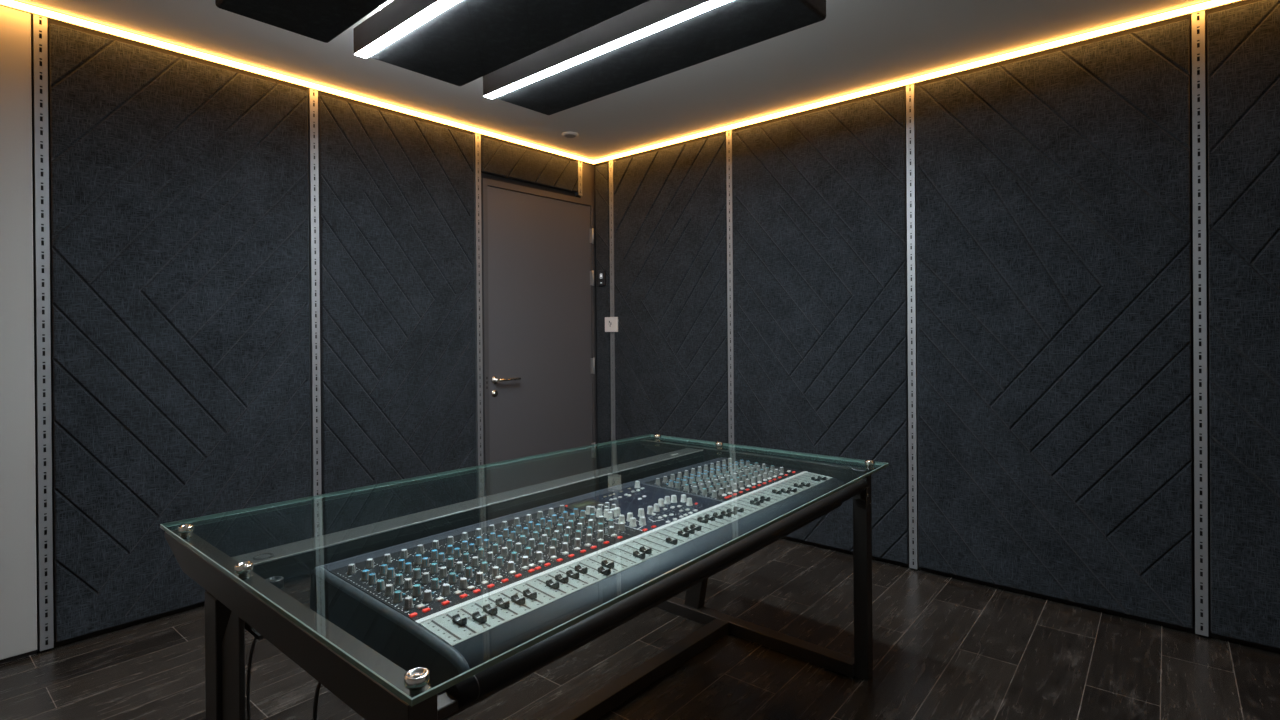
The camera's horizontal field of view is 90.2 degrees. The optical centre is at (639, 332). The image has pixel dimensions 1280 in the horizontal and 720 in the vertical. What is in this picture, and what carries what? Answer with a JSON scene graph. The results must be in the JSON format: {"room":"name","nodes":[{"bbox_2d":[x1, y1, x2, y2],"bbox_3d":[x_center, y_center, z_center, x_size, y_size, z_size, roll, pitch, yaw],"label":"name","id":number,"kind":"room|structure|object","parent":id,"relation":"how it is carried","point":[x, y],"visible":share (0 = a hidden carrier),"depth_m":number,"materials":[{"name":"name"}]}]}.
{"room":"studio","nodes":[
{"label":"studio","id":0,"kind":"room"},
{"bbox_2d":[1,5,593,651],"bbox_3d":[-2.354,-0.002,2.946,0.100,2.668,6.137,0,0,41],"label":"wall","id":1,"kind":"structure","parent":0,"point":[49,21],"depth_m":2.86,"materials":[{"name":"black"}]},
{"bbox_2d":[0,5,36,659],"bbox_3d":[-3.389,0.006,1.660,0.035,2.635,2.638,0,0,41],"label":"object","id":2,"kind":"structure","parent":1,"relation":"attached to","point":[18,574],"depth_m":2.60,"materials":[{"name":"grey paint"}]},
{"bbox_2d":[0,650,36,663],"bbox_3d":[-3.384,1.333,1.668,0.020,0.020,2.638,0,0,41],"label":"trim","id":3,"kind":"structure","parent":1,"relation":"attached to","point":[34,651],"depth_m":2.61,"materials":[{"name":"black"}]},
{"bbox_2d":[32,14,53,650],"bbox_3d":[-2.501,0.000,2.673,0.037,2.643,0.042,0,0,41],"label":"rail","id":4,"kind":"object","parent":1,"relation":"attached to","point":[39,25],"visible":1,"depth_m":2.66,"materials":[{"name":"silver metal"}]},
{"bbox_2d":[49,24,311,641],"bbox_3d":[-2.140,-0.002,3.079,0.043,2.604,1.030,0,0,41],"label":"acoustic panel","id":5,"kind":"object","parent":1,"relation":"attached to","point":[179,201],"visible":0.95,"depth_m":2.98,"materials":[{"name":"grey fabric"}]},
{"bbox_2d":[307,88,321,570],"bbox_3d":[-1.782,-0.008,3.495,0.037,2.643,0.042,0,0,41],"label":"rail","id":6,"kind":"object","parent":1,"relation":"attached to","point":[313,166],"visible":0.88,"depth_m":3.48,"materials":[{"name":"silver metal"}]},
{"bbox_2d":[318,95,476,534],"bbox_3d":[-1.433,-0.010,3.889,0.043,2.604,0.986,0,0,41],"label":"acoustic panel","id":7,"kind":"object","parent":1,"relation":"attached to","point":[397,220],"visible":0.82,"depth_m":3.81,"materials":[{"name":"grey fabric"}]},
{"bbox_2d":[472,133,483,497],"bbox_3d":[-1.088,-0.015,4.289,0.037,2.643,0.042,0,0,41],"label":"rail","id":8,"kind":"object","parent":1,"relation":"attached to","point":[477,137],"visible":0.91,"depth_m":4.27,"materials":[{"name":"silver metal"}]},
{"bbox_2d":[481,138,577,192],"bbox_3d":[-0.783,-1.204,4.640,0.043,0.229,0.877,0,0,41],"label":"acoustic panel","id":9,"kind":"object","parent":1,"relation":"attached to","point":[499,159],"visible":0.99,"depth_m":4.58,"materials":[{"name":"grey fabric"}]},
{"bbox_2d":[481,178,595,496],"bbox_3d":[-0.699,0.133,4.686,0.101,2.362,1.043,0,0,41],"label":"door","id":10,"kind":"structure","parent":1,"relation":"in","point":[538,317],"depth_m":4.64,"materials":[{"name":"grey wood"}]},
{"bbox_2d":[575,161,581,195],"bbox_3d":[-0.480,-1.206,4.993,0.037,0.265,0.042,0,0,41],"label":"rail","id":11,"kind":"object","parent":1,"relation":"attached to","point":[579,193],"visible":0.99,"depth_m":4.98,"materials":[{"name":"silver metal"}]},
{"bbox_2d":[580,163,596,469],"bbox_3d":[-0.411,-0.016,5.083,0.012,2.655,0.157,0,0,41],"label":"trim","id":12,"kind":"structure","parent":1,"relation":"attached to","point":[588,171],"depth_m":5.13,"materials":[{"name":"grey"}]},
{"bbox_2d":[0,0,1242,164],"bbox_3d":[0.029,-1.400,0.849,6.462,0.100,6.137,0,0,41],"label":"ceiling","id":13,"kind":"structure","parent":0,"point":[859,45],"depth_m":3.15,"materials":[{"name":"white paint"}]},
{"bbox_2d":[0,0,593,162],"bbox_3d":[-2.294,-1.326,2.822,0.030,0.020,5.828,0,0,41],"label":"recessed light","id":14,"kind":"object","parent":13,"relation":"in","point":[12,3],"visible":1,"depth_m":3.20,"materials":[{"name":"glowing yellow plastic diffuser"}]},
{"bbox_2d":[215,0,387,42],"bbox_3d":[-0.737,-1.237,1.817,1.621,0.218,0.384,0,0,41],"label":"ceiling panel","id":15,"kind":"object","parent":13,"relation":"hanging from","point":[320,20],"visible":1,"depth_m":2.24,"materials":[{"name":"black fabric"}]},
{"bbox_2d":[369,0,648,85],"bbox_3d":[-0.364,-1.241,2.244,1.621,0.218,0.444,0,0,41],"label":"ceiling panel","id":16,"kind":"object","parent":13,"relation":"hanging from","point":[470,40],"visible":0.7,"depth_m":2.42,"materials":[{"name":"black fabric"}]},
{"bbox_2d":[353,0,460,57],"bbox_3d":[-0.556,-1.236,2.079,1.540,0.225,0.052,0,0,41],"label":"linear light","id":17,"kind":"object","parent":16,"relation":"attached to","point":[397,18],"visible":1,"depth_m":2.38,"materials":[{"name":"black"}]},
{"bbox_2d":[562,132,577,137],"bbox_3d":[-0.476,-1.347,4.349,0.112,0.014,0.112,0,0,41],"label":"ceiling detector","id":18,"kind":"object","parent":13,"relation":"attached to","point":[564,134],"visible":1,"depth_m":4.33,"materials":[{"name":"white paint"}]},
{"bbox_2d":[495,0,825,114],"bbox_3d":[0.013,-1.246,2.676,1.621,0.218,0.360,0,0,41],"label":"ceiling panel","id":19,"kind":"object","parent":13,"relation":"hanging from","point":[733,25],"visible":0.69,"depth_m":2.57,"materials":[{"name":"black fabric"}]},
{"bbox_2d":[483,0,731,98],"bbox_3d":[-0.150,-1.241,2.544,1.540,0.225,0.050,0,0,41],"label":"linear light","id":20,"kind":"object","parent":19,"relation":"attached to","point":[649,17],"visible":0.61,"depth_m":2.54,"materials":[{"name":"black"}]},
{"bbox_2d":[592,0,1238,163],"bbox_3d":[1.951,-1.361,3.003,6.184,0.020,0.030,0,0,41],"label":"recessed light","id":21,"kind":"object","parent":13,"relation":"in","point":[1210,3],"visible":1,"depth_m":3.27,"materials":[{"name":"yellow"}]},
{"bbox_2d":[0,538,1279,719],"bbox_3d":[0.051,1.368,0.856,6.462,0.100,6.137,0,0,41],"label":"floor","id":22,"kind":"structure","parent":0,"point":[945,647],"depth_m":2.49,"materials":[{"name":"brown wood"}]},
{"bbox_2d":[160,434,888,719],"bbox_3d":[-0.156,0.904,2.122,1.381,0.824,2.064,0,0,41],"label":"desk","id":23,"kind":"object","parent":22,"relation":"on","point":[244,591],"visible":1,"depth_m":1.61,"materials":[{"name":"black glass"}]},
{"bbox_2d":[246,637,256,719],"bbox_3d":[-0.933,1.022,1.670,0.302,0.617,0.070,0,0,36],"label":"hanging cable","id":24,"kind":"object","parent":23,"relation":"hanging from","point":[255,639],"visible":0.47,"depth_m":1.73,"materials":[{"name":"black rubber"}]},
{"bbox_2d":[313,682,321,719],"bbox_3d":[-0.671,1.023,1.436,0.114,0.610,0.088,-1,0,-26],"label":"hanging cable","id":25,"kind":"object","parent":23,"relation":"hanging from","point":[318,684],"visible":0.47,"depth_m":1.44,"materials":[{"name":"black rubber"}]},
{"bbox_2d":[231,448,700,563],"bbox_3d":[-0.353,0.545,2.242,0.102,0.005,1.882,0,0,41],"label":"frame","id":26,"kind":"object","parent":23,"relation":"attached to","point":[328,543],"depth_m":1.93,"materials":[{"name":"metal"}]},
{"bbox_2d":[310,457,844,694],"bbox_3d":[0.025,0.606,1.994,0.675,0.140,1.762,0,0,41],"label":"mixing console","id":27,"kind":"object","parent":23,"relation":"on","point":[448,603],"visible":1,"depth_m":1.56,"materials":[{"name":"grey metal"}]},
{"bbox_2d":[594,0,1279,652],"bbox_3d":[2.064,-0.038,3.092,6.362,2.668,0.100,0,0,41],"label":"wall","id":28,"kind":"structure","parent":0,"point":[1244,2],"depth_m":2.75,"materials":[{"name":"black"}]},
{"bbox_2d":[596,164,610,489],"bbox_3d":[-0.280,-0.022,5.045,0.138,2.604,0.043,0,0,41],"label":"acoustic panel","id":29,"kind":"object","parent":28,"relation":"attached to","point":[602,171],"visible":0.68,"depth_m":5.02,"materials":[{"name":"grey fabric"}]},
{"bbox_2d":[598,270,605,285],"bbox_3d":[-0.299,-0.431,5.015,0.072,0.122,0.021,0,0,41],"label":"reader","id":30,"kind":"object","parent":29,"relation":"attached to","point":[602,273],"visible":1,"depth_m":5.00,"materials":[{"name":"black plastic"}]},
{"bbox_2d":[609,160,615,486],"bbox_3d":[-0.204,-0.024,4.983,0.042,2.643,0.037,0,0,41],"label":"rail","id":31,"kind":"object","parent":28,"relation":"attached to","point":[611,188],"visible":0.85,"depth_m":4.97,"materials":[{"name":"silver metal"}]},
{"bbox_2d":[605,317,617,331],"bbox_3d":[-0.222,-0.065,4.959,0.133,0.116,0.018,0,0,41],"label":"wall switch","id":32,"kind":"object","parent":31,"relation":"attached to","point":[611,323],"visible":1,"depth_m":4.95,"materials":[{"name":"grey plastic"}]},
{"bbox_2d":[613,134,728,485],"bbox_3d":[0.203,-0.025,4.622,1.033,2.604,0.043,0,0,41],"label":"acoustic panel","id":33,"kind":"object","parent":28,"relation":"attached to","point":[670,204],"visible":0.87,"depth_m":4.57,"materials":[{"name":"grey fabric"}]},
{"bbox_2d":[726,130,734,450],"bbox_3d":[0.614,-0.029,4.268,0.042,2.643,0.037,0,0,41],"label":"rail","id":34,"kind":"object","parent":28,"relation":"attached to","point":[729,132],"visible":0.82,"depth_m":4.25,"materials":[{"name":"silver metal"}]},
{"bbox_2d":[732,90,908,563],"bbox_3d":[1.050,-0.030,3.881,1.117,2.604,0.043,0,0,41],"label":"acoustic panel","id":35,"kind":"object","parent":28,"relation":"attached to","point":[819,198],"visible":0.91,"depth_m":3.79,"materials":[{"name":"grey fabric"}]},
{"bbox_2d":[906,84,919,568],"bbox_3d":[1.495,-0.034,3.498,0.042,2.643,0.037,0,0,41],"label":"rail","id":36,"kind":"object","parent":28,"relation":"attached to","point":[910,90],"visible":1,"depth_m":3.48,"materials":[{"name":"silver metal"}]},
{"bbox_2d":[915,19,1192,627],"bbox_3d":[1.938,-0.035,3.106,1.126,2.604,0.043,0,0,41],"label":"acoustic panel","id":37,"kind":"object","parent":28,"relation":"attached to","point":[1053,240],"visible":1,"depth_m":3.02,"materials":[{"name":"grey fabric"}]},
{"bbox_2d":[1192,10,1207,635],"bbox_3d":[2.386,-0.039,2.719,0.042,2.643,0.037,0,0,41],"label":"rail","id":38,"kind":"object","parent":28,"relation":"attached to","point":[1198,20],"visible":1,"depth_m":2.71,"materials":[{"name":"silver metal"}]},
{"bbox_2d":[1207,0,1279,648],"bbox_3d":[2.806,-0.040,2.347,1.064,2.604,0.043,0,0,41],"label":"acoustic panel","id":39,"kind":"object","parent":28,"relation":"attached to","point":[1243,42],"visible":1,"depth_m":2.61,"materials":[{"name":"grey fabric"}]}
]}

